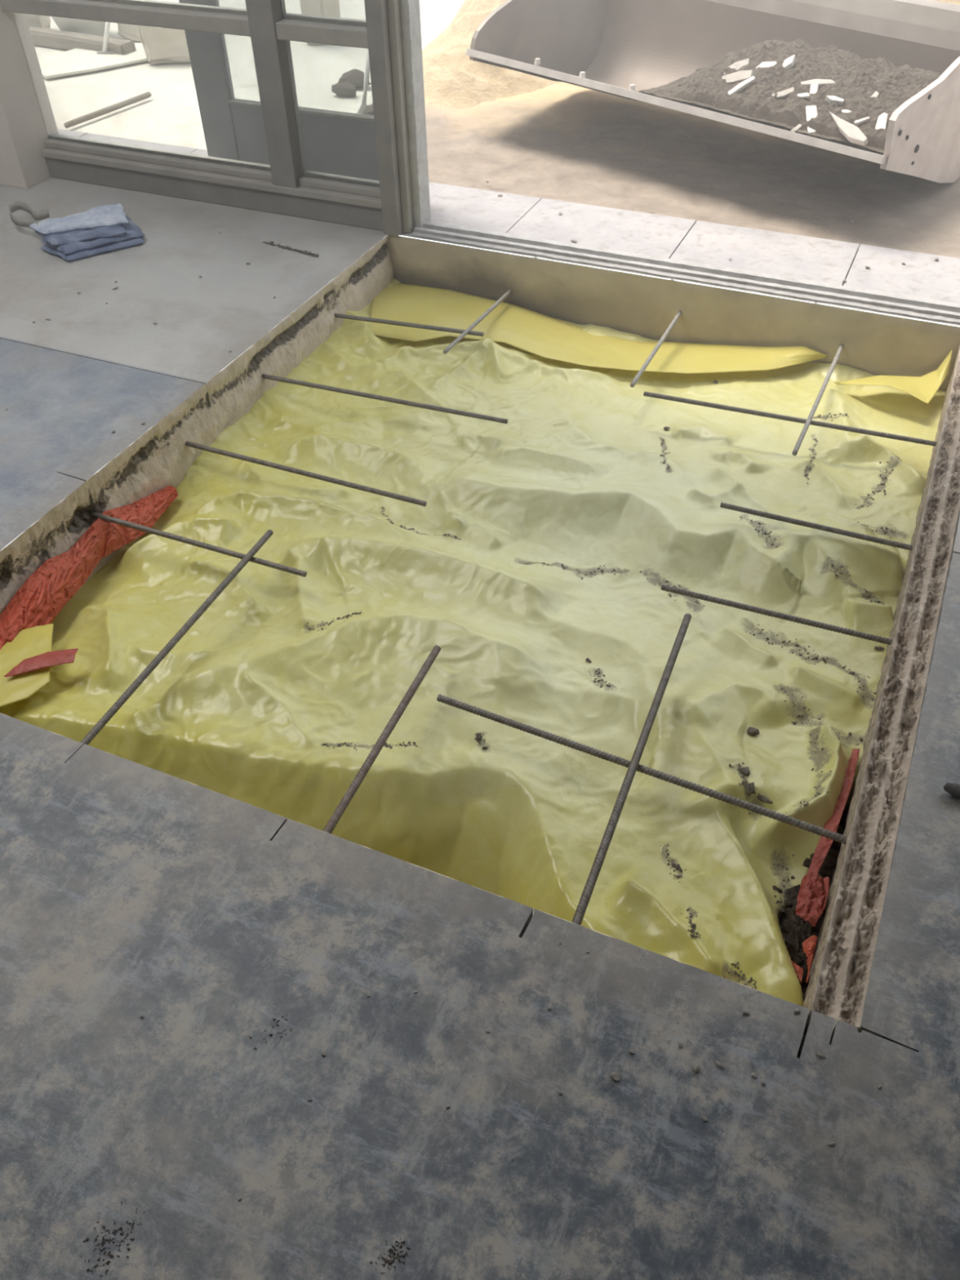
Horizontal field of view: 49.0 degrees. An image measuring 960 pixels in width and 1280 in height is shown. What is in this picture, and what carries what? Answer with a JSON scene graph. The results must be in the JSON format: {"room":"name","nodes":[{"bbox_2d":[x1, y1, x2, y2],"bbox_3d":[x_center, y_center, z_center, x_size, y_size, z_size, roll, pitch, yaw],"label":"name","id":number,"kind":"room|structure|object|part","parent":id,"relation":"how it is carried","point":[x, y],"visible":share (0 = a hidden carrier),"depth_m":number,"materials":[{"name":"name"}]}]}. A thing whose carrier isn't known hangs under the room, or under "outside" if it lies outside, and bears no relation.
{"room":"construction site","nodes":[
{"label":"construction site","id":0,"kind":"room"},
{"bbox_2d":[0,4,58,188],"bbox_3d":[-2.515,-3.205,3.568,1.525,3.000,0.255,16,46,18],"label":"wall","id":1,"kind":"structure","parent":0,"point":[26,113],"depth_m":4.16,"materials":[{"name":"paint"}]},
{"bbox_2d":[0,0,431,235],"bbox_3d":[-1.013,-2.655,3.266,1.699,2.550,0.138,16,46,18],"label":"window","id":2,"kind":"structure","parent":1,"relation":"in","point":[284,186],"depth_m":3.79,"materials":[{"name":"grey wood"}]},
{"bbox_3d":[-1.265,-2.078,3.979,1.103,0.467,0.006,16,46,18],"label":"pane","id":3,"kind":"part","parent":2,"relation":"part of","materials":[{"name":"clear glass"}]},
{"bbox_3d":[-1.022,-1.761,4.115,1.630,0.085,0.080,16,46,18],"label":"rail","id":4,"kind":"part","parent":2,"relation":"part of","materials":[{"name":"grey metal"}]},
{"bbox_3d":[-0.511,-2.283,3.324,0.363,0.593,0.006,16,46,18],"label":"pane","id":5,"kind":"part","parent":2,"relation":"part of","materials":[{"name":"clear glass"}]},
{"bbox_3d":[-0.499,-1.858,3.722,0.363,0.467,0.006,16,46,18],"label":"pane","id":6,"kind":"part","parent":2,"relation":"part of","materials":[{"name":"clear glass"}]},
{"bbox_3d":[-0.334,-2.444,3.020,0.062,2.550,0.093,16,46,18],"label":"corner post","id":7,"kind":"part","parent":2,"relation":"part of","materials":[{"name":"grey metal"}]},
{"bbox_2d":[178,0,379,181],"bbox_3d":[-0.702,-2.701,3.408,0.935,2.390,0.051,16,46,18],"label":"door","id":8,"kind":"structure","parent":1,"relation":"in","point":[335,142],"depth_m":4.08,"materials":[{"name":"grey paint"}]},
{"bbox_3d":[-0.694,-2.757,3.353,0.655,1.973,0.006,16,46,18],"label":"pane","id":9,"kind":"part","parent":8,"relation":"part of","materials":[{"name":"clear glass"}]},
{"bbox_3d":[-0.671,-1.929,4.130,0.655,0.275,0.036,16,46,18],"label":"panel","id":10,"kind":"part","parent":8,"relation":"part of","materials":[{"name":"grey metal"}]},
{"bbox_2d":[0,234,394,613],"bbox_3d":[-0.830,-0.478,3.299,0.051,0.680,2.466,16,46,18],"label":"concrete slab edge","id":11,"kind":"structure","parent":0,"point":[160,458],"depth_m":3.09,"materials":[{"name":"grey concrete"}]},
{"bbox_2d":[88,511,306,577],"bbox_3d":[-0.743,-0.252,2.721,0.668,0.028,0.015,15,46,17],"label":"bar","id":12,"kind":"object","parent":11,"relation":"attached to","point":[126,523],"visible":0.98,"depth_m":2.71,"materials":[{"name":"grey metal"}]},
{"bbox_2d":[185,440,426,506],"bbox_3d":[-0.518,-0.475,2.961,0.817,0.019,0.015,17,46,18],"label":"bar","id":13,"kind":"object","parent":11,"relation":"attached to","point":[303,473],"visible":0.98,"depth_m":2.94,"materials":[{"name":"grey metal"}]},
{"bbox_2d":[261,373,507,423],"bbox_3d":[-0.320,-0.748,3.244,0.860,0.016,0.015,14,45,16],"label":"bar","id":14,"kind":"object","parent":11,"relation":"attached to","point":[283,380],"visible":0.98,"depth_m":3.23,"materials":[{"name":"grey metal"}]},
{"bbox_2d":[333,313,484,336],"bbox_3d":[-0.262,-1.080,3.600,0.576,0.020,0.016,12,45,14],"label":"bar","id":15,"kind":"object","parent":11,"relation":"attached to","point":[336,315],"visible":0.99,"depth_m":3.59,"materials":[{"name":"grey metal"}]},
{"bbox_2d":[0,712,872,1038],"bbox_3d":[-0.355,0.571,2.168,2.113,0.677,0.007,16,46,18],"label":"wall","id":16,"kind":"structure","parent":0,"point":[860,1029],"depth_m":1.69,"materials":[{"name":"concrete"}]},
{"bbox_2d":[80,529,273,745],"bbox_3d":[-0.702,-0.006,2.440,0.018,0.017,0.856,14,45,16],"label":"bar","id":17,"kind":"object","parent":16,"relation":"attached to","point":[136,683],"visible":0.92,"depth_m":2.42,"materials":[{"name":"grey metal"}]},
{"bbox_2d":[323,644,440,833],"bbox_3d":[-0.213,0.223,2.196,0.018,0.018,0.638,14,45,16],"label":"bar","id":18,"kind":"object","parent":16,"relation":"attached to","point":[341,807],"visible":0.85,"depth_m":2.20,"materials":[{"name":"grey metal"}]},
{"bbox_2d":[571,613,691,924],"bbox_3d":[0.314,0.249,2.136,0.017,0.017,0.950,14,45,16],"label":"bar","id":19,"kind":"object","parent":16,"relation":"attached to","point":[589,886],"visible":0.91,"depth_m":2.10,"materials":[{"name":"grey metal"}]},
{"bbox_2d":[0,177,959,1279],"bbox_3d":[-0.598,0.836,1.539,8.400,0.200,6.500,16,46,18],"label":"floor","id":20,"kind":"structure","parent":0,"point":[130,890],"depth_m":1.62,"materials":[{"name":"concrete"}]},
{"bbox_2d":[8,200,144,262],"bbox_3d":[-1.501,-1.559,3.911,0.397,0.085,0.514,-24,47,-22],"label":"cloth","id":21,"kind":"object","parent":20,"relation":"on","point":[105,228],"visible":1,"depth_m":3.80,"materials":[{"name":"blue fabric"}]},
{"bbox_2d":[77,1200,147,1277],"bbox_3d":[-0.495,0.807,1.419,0.070,0.004,0.091,16,46,18],"label":"grit patch","id":22,"kind":"object","parent":20,"relation":"on","point":[103,1226],"visible":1,"depth_m":1.42,"materials":[{"name":"gravel"}]},
{"bbox_2d":[249,1011,302,1048],"bbox_3d":[-0.316,0.604,1.631,0.083,0.003,0.040,-19,46,-17],"label":"grit patch","id":23,"kind":"object","parent":20,"relation":"on","point":[273,1020],"visible":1,"depth_m":1.63,"materials":[{"name":"gravel"}]},
{"bbox_2d":[262,240,319,257],"bbox_3d":[-0.680,-1.408,3.784,0.264,0.013,0.029,23,48,24],"label":"mortar streak","id":24,"kind":"object","parent":20,"relation":"on","point":[271,242],"visible":1,"depth_m":3.77},
{"bbox_2d":[369,1238,410,1275],"bbox_3d":[-0.117,0.818,1.397,0.039,0.004,0.049,26,49,26],"label":"grit patch","id":25,"kind":"object","parent":20,"relation":"on","point":[390,1250],"visible":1,"depth_m":1.40,"materials":[{"name":"gravel"}]},
{"bbox_2d":[609,1071,620,1080],"bbox_3d":[0.201,0.649,1.565,0.016,0.013,0.013,16,46,18],"label":"pebble","id":26,"kind":"object","parent":20,"relation":"on","point":[615,1076],"visible":1,"depth_m":1.56,"materials":[{"name":"grey stone"}]},
{"bbox_2d":[693,1065,699,1072],"bbox_3d":[0.323,0.640,1.571,0.009,0.009,0.012,13,45,15],"label":"pebble","id":27,"kind":"object","parent":20,"relation":"on","point":[696,1068],"visible":1,"depth_m":1.57,"materials":[{"name":"grey stone"}]},
{"bbox_2d":[715,1060,724,1067],"bbox_3d":[0.358,0.636,1.576,0.006,0.006,0.015,-27,49,-24],"label":"pebble","id":28,"kind":"object","parent":20,"relation":"on","point":[719,1064],"visible":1,"depth_m":1.57,"materials":[{"name":"grey stone"}]},
{"bbox_2d":[742,1010,749,1016],"bbox_3d":[0.413,0.580,1.635,0.011,0.008,0.010,9,44,11],"label":"pebble","id":29,"kind":"object","parent":20,"relation":"on","point":[745,1013],"visible":1,"depth_m":1.63,"materials":[{"name":"grey stone"}]},
{"bbox_2d":[751,1072,757,1077],"bbox_3d":[0.407,0.647,1.563,0.010,0.007,0.008,7,44,9],"label":"pebble","id":30,"kind":"object","parent":20,"relation":"on","point":[753,1074],"visible":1,"depth_m":1.56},
{"bbox_2d":[793,1008,800,1014],"bbox_3d":[0.493,0.577,1.635,0.011,0.008,0.010,0,43,2],"label":"pebble","id":31,"kind":"object","parent":20,"relation":"on","point":[797,1011],"visible":1,"depth_m":1.63,"materials":[{"name":"grey stone"}]},
{"bbox_2d":[815,1051,825,1057],"bbox_3d":[0.512,0.625,1.583,0.015,0.006,0.006,31,52,30],"label":"pebble","id":32,"kind":"object","parent":20,"relation":"on","point":[818,1054],"visible":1,"depth_m":1.58,"materials":[{"name":"grey stone"}]},
{"bbox_2d":[826,1142,835,1146],"bbox_3d":[0.498,0.713,1.490,0.012,0.005,0.005,3,43,4],"label":"pebble","id":33,"kind":"object","parent":20,"relation":"on","point":[832,1144],"visible":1,"depth_m":1.49,"materials":[{"name":"grey stone"}]},
{"bbox_2d":[943,782,959,799],"bbox_3d":[0.878,0.280,1.924,0.061,0.021,0.030,4,43,6],"label":"rubber foot","id":34,"kind":"object","parent":20,"relation":"on","point":[953,789],"visible":1,"depth_m":1.92,"materials":[{"name":"black rubber"}]},
{"bbox_2d":[34,0,959,257],"bbox_3d":[1.407,-4.404,6.945,14.000,0.029,8.105,16,46,18],"label":"ground","id":35,"kind":"structure","parent":0,"point":[563,141],"depth_m":4.52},
{"bbox_2d":[25,13,50,29],"bbox_3d":[-2.746,-3.589,6.070,0.468,0.168,0.238,-4,43,-3],"label":"block","id":36,"kind":"object","parent":35,"relation":"on","point":[33,20],"visible":0.27,"depth_m":6.02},
{"bbox_2d":[51,16,106,35],"bbox_3d":[-2.257,-3.521,5.981,0.360,0.150,0.360,16,46,18],"label":"tub","id":37,"kind":"object","parent":35,"relation":"on","point":[76,25],"visible":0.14,"depth_m":5.89,"materials":[{"name":"grey plastic"}]},
{"bbox_2d":[29,26,136,54],"bbox_3d":[-2.380,-3.363,5.887,1.108,0.074,0.107,20,47,21],"label":"timber beam","id":38,"kind":"structure","parent":35,"relation":"on","point":[59,39],"depth_m":5.79,"materials":[{"name":"wood"}]},
{"bbox_2d":[38,42,147,78],"bbox_3d":[-2.094,-3.138,5.669,0.657,0.012,0.485,-27,49,-25],"label":"board","id":39,"kind":"object","parent":35,"relation":"on","point":[76,60],"visible":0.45,"depth_m":5.59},
{"bbox_2d":[96,22,114,54],"bbox_3d":[-2.013,-3.266,5.664,0.097,0.213,0.123,11,45,13],"label":"tool","id":40,"kind":"object","parent":39,"relation":"on","point":[104,51],"visible":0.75,"depth_m":5.66,"materials":[{"name":"grey metal"}]},
{"bbox_3d":[-2.024,-3.172,5.697,0.096,0.032,0.029,5,44,7],"label":"blade","id":41,"kind":"part","parent":40,"relation":"part of","materials":[{"name":"grey metal"}]},
{"bbox_3d":[-1.996,-3.272,5.655,0.028,0.192,0.124,30,51,29],"label":"handle","id":42,"kind":"part","parent":40,"relation":"part of","materials":[{"name":"grey metal"}]},
{"bbox_2d":[63,91,151,128],"bbox_3d":[-1.755,-2.510,4.980,0.028,0.028,0.530,23,48,24],"label":"batten","id":43,"kind":"object","parent":35,"relation":"on","point":[114,107],"visible":1,"depth_m":4.96,"materials":[{"name":"wood"}]},
{"bbox_2d":[116,22,141,42],"bbox_3d":[-1.864,-3.472,5.934,0.356,0.148,0.216,25,49,26],"label":"block","id":44,"kind":"object","parent":35,"relation":"on","point":[131,32],"visible":0.13,"depth_m":5.92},
{"bbox_2d":[137,25,190,64],"bbox_3d":[-1.633,-3.225,5.604,0.322,0.235,0.285,-4,43,-3],"label":"block","id":45,"kind":"object","parent":35,"relation":"on","point":[160,45],"visible":0.32,"depth_m":5.52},
{"bbox_2d":[299,0,340,44],"bbox_3d":[-0.887,-3.607,5.787,0.132,0.507,0.411,4,43,6],"label":"block","id":46,"kind":"object","parent":35,"relation":"on","point":[331,8],"visible":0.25,"depth_m":5.71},
{"bbox_2d":[331,80,356,97],"bbox_3d":[-0.664,-2.670,5.110,0.133,0.077,0.084,16,46,18],"label":"stone","id":47,"kind":"object","parent":35,"relation":"on","point":[345,89],"visible":1,"depth_m":5.08,"materials":[{"name":"stone"}]},
{"bbox_2d":[337,68,371,88],"bbox_3d":[-0.623,-2.779,5.216,0.171,0.093,0.113,6,44,8],"label":"stone","id":48,"kind":"object","parent":35,"relation":"on","point":[356,77],"visible":0.6,"depth_m":5.18,"materials":[{"name":"stone"}]},
{"bbox_2d":[353,48,369,114],"bbox_3d":[-0.541,-2.365,4.558,0.181,0.346,0.062,-5,43,-4],"label":"hose","id":49,"kind":"object","parent":35,"relation":"on","point":[366,74],"visible":0.46,"depth_m":4.53,"materials":[{"name":"white plastic"}]},
{"bbox_2d":[361,103,373,115],"bbox_3d":[-0.483,-2.429,4.845,0.154,0.072,0.072,16,46,18],"label":"stone","id":50,"kind":"object","parent":35,"relation":"on","point":[368,110],"visible":0.3,"depth_m":4.83,"materials":[{"name":"stone"}]},
{"bbox_2d":[57,128,959,303],"bbox_3d":[0.520,-1.480,3.869,8.996,0.049,0.390,16,46,18],"label":"paving","id":51,"kind":"structure","parent":35,"relation":"on","point":[752,250],"depth_m":3.77,"materials":[{"name":"grey concrete"}]},
{"bbox_2d":[422,0,959,108],"bbox_3d":[1.858,-3.977,5.722,7.000,1.066,4.900,16,46,18],"label":"heap","id":52,"kind":"object","parent":35,"relation":"on","point":[451,79],"visible":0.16,"depth_m":5.09,"materials":[{"name":"beige sand"}]},
{"bbox_2d":[466,0,959,182],"bbox_3d":[1.003,-2.317,4.303,1.936,0.563,1.059,31,52,30],"label":"bucket","id":53,"kind":"object","parent":35,"relation":"on","point":[620,47],"visible":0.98,"depth_m":4.46,"materials":[{"name":"metal"}]},
{"bbox_3d":[0.286,-2.749,4.756,0.033,0.522,0.967,31,52,30],"label":"plate","id":54,"kind":"part","parent":53,"relation":"part of","materials":[{"name":"grey metal"}]},
{"bbox_2d":[488,39,940,153],"bbox_3d":[0.989,-2.269,4.328,1.876,0.385,0.860,31,52,30],"label":"soil","id":55,"kind":"object","parent":53,"relation":"in","point":[856,79],"visible":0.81,"depth_m":3.89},
{"bbox_2d":[724,57,749,74],"bbox_3d":[0.984,-2.191,4.037,0.118,0.060,0.046,-18,46,-17],"label":"shard","id":56,"kind":"object","parent":55,"relation":"on","point":[740,64],"visible":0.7,"depth_m":4.03},
{"bbox_2d":[721,70,753,83],"bbox_3d":[0.970,-2.122,3.976,0.116,0.062,0.046,16,46,18],"label":"shard","id":57,"kind":"object","parent":55,"relation":"on","point":[740,76],"visible":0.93,"depth_m":3.96},
{"bbox_2d":[727,75,755,96],"bbox_3d":[0.978,-2.069,3.941,0.108,0.068,0.028,-14,45,-13],"label":"shard","id":58,"kind":"object","parent":55,"relation":"on","point":[740,86],"visible":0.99,"depth_m":3.93},
{"bbox_2d":[755,61,776,68],"bbox_3d":[1.095,-2.186,4.015,0.087,0.038,0.036,10,44,12],"label":"shard","id":59,"kind":"object","parent":55,"relation":"on","point":[762,64],"visible":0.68,"depth_m":4.00},
{"bbox_2d":[771,87,794,98],"bbox_3d":[1.115,-2.006,3.872,0.082,0.049,0.032,1,43,3],"label":"shard","id":60,"kind":"object","parent":55,"relation":"on","point":[787,92],"visible":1,"depth_m":3.86},
{"bbox_2d":[782,54,795,69],"bbox_3d":[1.165,-2.179,3.981,0.039,0.054,0.067,16,46,18],"label":"shard","id":61,"kind":"object","parent":55,"relation":"on","point":[788,62],"visible":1,"depth_m":3.97},
{"bbox_2d":[791,124,801,133],"bbox_3d":[1.146,-1.841,3.787,0.063,0.047,0.023,-19,46,-18],"label":"shard","id":62,"kind":"object","parent":55,"relation":"on","point":[798,126],"visible":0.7,"depth_m":3.78},
{"bbox_2d":[796,93,810,100],"bbox_3d":[1.177,-1.974,3.828,0.049,0.031,0.025,10,44,12],"label":"shard","id":63,"kind":"object","parent":55,"relation":"on","point":[804,95],"visible":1,"depth_m":3.82},
{"bbox_2d":[805,105,817,136],"bbox_3d":[1.191,-1.861,3.775,0.042,0.084,0.107,0,43,2],"label":"shard","id":64,"kind":"object","parent":55,"relation":"on","point":[811,111],"visible":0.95,"depth_m":3.77},
{"bbox_2d":[809,83,818,93],"bbox_3d":[1.219,-2.006,3.846,0.030,0.045,0.052,9,44,11],"label":"shard","id":65,"kind":"object","parent":55,"relation":"on","point":[814,87],"visible":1,"depth_m":3.84},
{"bbox_2d":[800,79,835,86],"bbox_3d":[1.246,-2.045,3.876,0.132,0.040,0.036,16,46,18],"label":"shard","id":66,"kind":"object","parent":55,"relation":"on","point":[820,82],"visible":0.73,"depth_m":3.86},
{"bbox_2d":[824,95,844,105],"bbox_3d":[1.273,-1.938,3.784,0.068,0.032,0.030,16,46,18],"label":"shard","id":67,"kind":"object","parent":55,"relation":"on","point":[828,99],"visible":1,"depth_m":3.77},
{"bbox_2d":[841,109,852,113],"bbox_3d":[1.297,-1.873,3.746,0.056,0.027,0.026,16,46,18],"label":"shard","id":68,"kind":"object","parent":55,"relation":"on","point":[843,110],"visible":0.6,"depth_m":3.73},
{"bbox_2d":[853,116,870,126],"bbox_3d":[1.340,-1.818,3.695,0.057,0.035,0.019,-7,43,-6],"label":"shard","id":69,"kind":"object","parent":55,"relation":"on","point":[857,122],"visible":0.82,"depth_m":3.69},
{"bbox_2d":[871,91,879,97],"bbox_3d":[1.412,-1.937,3.767,0.048,0.041,0.027,-32,51,-28],"label":"shard","id":70,"kind":"object","parent":55,"relation":"on","point":[876,94],"visible":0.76,"depth_m":3.76},
{"bbox_2d":[875,112,888,129],"bbox_3d":[1.390,-1.778,3.649,0.036,0.075,0.086,16,46,18],"label":"shard","id":71,"kind":"object","parent":55,"relation":"on","point":[882,118],"visible":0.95,"depth_m":3.64},
{"bbox_2d":[829,111,867,146],"bbox_3d":[1.283,-1.787,3.680,0.048,0.052,0.235,-12,44,-11],"label":"shard","id":72,"kind":"object","parent":53,"relation":"on","point":[851,132],"visible":1,"depth_m":3.65},
{"bbox_3d":[1.690,-1.867,3.828,0.033,0.527,0.991,31,52,30],"label":"plate","id":73,"kind":"part","parent":53,"relation":"part of","materials":[{"name":"grey metal"}]},
{"bbox_2d":[386,235,959,390],"bbox_3d":[0.629,-0.970,3.784,2.113,0.677,0.007,16,46,18],"label":"wall","id":74,"kind":"structure","parent":0,"point":[645,306],"depth_m":3.60,"materials":[{"name":"concrete"}]},
{"bbox_2d":[443,289,511,354],"bbox_3d":[0.004,-1.108,3.626,0.014,0.054,0.597,16,46,18],"label":"bar","id":75,"kind":"object","parent":74,"relation":"attached to","point":[508,292],"visible":1,"depth_m":3.59,"materials":[{"name":"grey metal"}]},
{"bbox_2d":[630,311,681,387],"bbox_3d":[0.584,-0.964,3.444,0.014,0.018,0.552,16,46,18],"label":"bar","id":76,"kind":"object","parent":74,"relation":"attached to","point":[655,350],"visible":1,"depth_m":3.41,"materials":[{"name":"grey metal"}]},
{"bbox_2d":[411,221,959,324],"bbox_3d":[1.650,-0.987,3.260,4.100,0.038,0.136,16,46,18],"label":"sliding door track","id":77,"kind":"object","parent":74,"relation":"attached to","point":[792,287],"depth_m":3.54,"materials":[{"name":"metal"}]},
{"bbox_2d":[791,344,843,455],"bbox_3d":[1.039,-0.751,3.208,0.014,0.045,0.768,17,46,18],"label":"bar","id":78,"kind":"object","parent":74,"relation":"attached to","point":[816,402],"visible":1,"depth_m":3.15,"materials":[{"name":"grey metal"}]},
{"bbox_2d":[772,809,848,1000],"bbox_3d":[0.104,-0.141,3.052,2.057,0.419,2.486,16,46,18],"label":"soil bed","id":79,"kind":"object","parent":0,"point":[830,860],"visible":0.02,"depth_m":2.07,"materials":[{"name":"brown soil"}]},
{"bbox_2d":[0,277,946,1006],"bbox_3d":[0.105,-0.205,2.988,2.016,0.489,2.429,16,46,18],"label":"plastic sheet","id":80,"kind":"object","parent":79,"relation":"on","point":[244,706],"depth_m":2.62,"materials":[{"name":"yellow plastic"}]},
{"bbox_2d":[0,623,53,706],"bbox_3d":[-1.105,0.080,2.449,0.235,0.013,0.285,-15,45,-14],"label":"flap","id":81,"kind":"object","parent":80,"relation":"on","point":[32,642],"visible":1,"depth_m":2.47,"materials":[{"name":"yellow plastic"}]},
{"bbox_2d":[3,648,78,676],"bbox_3d":[-1.025,0.049,2.460,0.168,0.008,0.053,-14,44,-13],"label":"scrap","id":82,"kind":"object","parent":81,"relation":"on","point":[49,659],"visible":1,"depth_m":2.46,"materials":[{"name":"red plastic"}]},
{"bbox_3d":[-1.040,-0.176,2.706,0.097,0.099,0.905,16,46,18],"label":"red plastic strip","id":83,"kind":"part","parent":80,"relation":"part of","materials":[{"name":"red plastic"}]},
{"bbox_2d":[370,283,826,373],"bbox_3d":[0.300,-1.023,3.627,1.692,0.083,0.411,16,46,18],"label":"flap","id":84,"kind":"object","parent":80,"relation":"on","point":[543,335],"visible":0.94,"depth_m":3.66,"materials":[{"name":"yellow plastic"}]},
{"bbox_2d":[306,413,901,989],"bbox_3d":[0.322,-0.112,2.735,1.382,0.192,2.032,13,45,15],"label":"crumbs","id":85,"kind":"object","parent":80,"relation":"on","point":[692,925],"visible":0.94,"depth_m":2.38,"materials":[{"name":"brown soil"}]},
{"bbox_2d":[741,766,750,776],"bbox_3d":[0.559,0.278,2.218,0.017,0.011,0.020,-1,43,1],"label":"clod","id":86,"kind":"object","parent":80,"relation":"on","point":[745,771],"visible":1,"depth_m":2.21,"materials":[{"name":"soil"}]},
{"bbox_2d":[745,782,755,793],"bbox_3d":[0.561,0.305,2.179,0.021,0.016,0.029,-4,43,-2],"label":"clod","id":87,"kind":"object","parent":80,"relation":"on","point":[750,786],"visible":1,"depth_m":2.17,"materials":[{"name":"brown soil"}]},
{"bbox_2d":[746,726,759,736],"bbox_3d":[0.606,0.203,2.333,0.028,0.016,0.023,16,46,18],"label":"clod","id":88,"kind":"object","parent":80,"relation":"on","point":[753,731],"visible":1,"depth_m":2.33,"materials":[{"name":"soil"}]},
{"bbox_2d":[757,793,773,804],"bbox_3d":[0.590,0.332,2.184,0.036,0.015,0.016,33,53,31],"label":"clod","id":89,"kind":"object","parent":80,"relation":"on","point":[762,797],"visible":1,"depth_m":2.18,"materials":[{"name":"soil"}]},
{"bbox_3d":[0.727,0.365,2.160,0.026,0.016,0.412,20,47,21],"label":"red plastic strip","id":90,"kind":"part","parent":80,"relation":"part of","materials":[{"name":"plastic"}]},
{"bbox_2d":[874,646,884,649],"bbox_3d":[0.962,0.020,2.535,0.024,0.006,0.013,16,46,18],"label":"clod","id":91,"kind":"object","parent":80,"relation":"on","point":[875,647],"visible":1,"depth_m":2.53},
{"bbox_2d":[833,349,952,404],"bbox_3d":[1.299,-0.842,3.319,0.331,0.121,0.207,16,46,18],"label":"flap","id":92,"kind":"object","parent":80,"relation":"on","point":[923,388],"visible":1,"depth_m":3.31,"materials":[{"name":"yellow plastic"}]},
{"bbox_2d":[802,935,817,982],"bbox_3d":[0.589,0.573,1.901,0.024,0.024,0.103,16,46,18],"label":"scrap","id":93,"kind":"object","parent":79,"relation":"on","point":[809,944],"visible":1,"depth_m":1.91,"materials":[{"name":"red plastic"}]},
{"bbox_2d":[795,871,826,926],"bbox_3d":[0.632,0.489,2.004,0.052,0.030,0.111,16,46,18],"label":"scrap","id":94,"kind":"object","parent":79,"relation":"on","point":[811,895],"visible":1,"depth_m":2.00,"materials":[{"name":"red plastic"}]},
{"bbox_2d":[822,876,829,909],"bbox_3d":[0.653,0.478,1.986,0.011,0.010,0.072,9,44,11],"label":"scrap","id":95,"kind":"object","parent":94,"relation":"on","point":[826,880],"visible":1,"depth_m":1.99,"materials":[{"name":"red brick"}]},
{"bbox_2d":[782,823,841,983],"bbox_3d":[0.660,0.470,2.098,0.076,0.017,0.528,16,46,18],"label":"crumbs","id":96,"kind":"object","parent":79,"relation":"on","point":[792,925],"visible":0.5,"depth_m":2.01,"materials":[{"name":"black soil"}]},
{"bbox_2d":[791,960,803,982],"bbox_3d":[0.581,0.601,1.920,0.017,0.005,0.053,-11,44,-10],"label":"scrap","id":97,"kind":"object","parent":96,"relation":"on","point":[799,971],"visible":0.88,"depth_m":1.92,"materials":[{"name":"red brick"}]},
{"bbox_2d":[803,344,959,1027],"bbox_3d":[1.049,0.060,2.670,0.091,0.679,2.444,16,46,18],"label":"concrete slab edge","id":98,"kind":"structure","parent":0,"point":[839,974],"depth_m":2.05,"materials":[{"name":"beige concrete"}]},
{"bbox_2d":[436,693,847,844],"bbox_3d":[0.320,0.259,2.150,0.918,0.017,0.017,18,47,20],"label":"bar","id":99,"kind":"object","parent":98,"relation":"attached to","point":[666,777],"visible":0.96,"depth_m":2.13,"materials":[{"name":"grey metal"}]},
{"bbox_2d":[660,584,893,644],"bbox_3d":[0.705,-0.058,2.477,0.570,0.015,0.016,15,46,17],"label":"bar","id":100,"kind":"object","parent":98,"relation":"attached to","point":[747,607],"visible":0.94,"depth_m":2.47,"materials":[{"name":"grey metal"}]},
{"bbox_2d":[643,391,937,446],"bbox_3d":[0.913,-0.653,3.106,0.881,0.015,0.015,14,45,16],"label":"bar","id":101,"kind":"object","parent":98,"relation":"attached to","point":[655,395],"visible":0.95,"depth_m":3.10,"materials":[{"name":"grey metal"}]},
{"bbox_2d":[720,502,913,551],"bbox_3d":[0.878,-0.292,2.721,0.519,0.015,0.016,16,46,18],"label":"bar","id":102,"kind":"object","parent":98,"relation":"attached to","point":[743,509],"visible":0.92,"depth_m":2.72,"materials":[{"name":"grey metal"}]}
]}

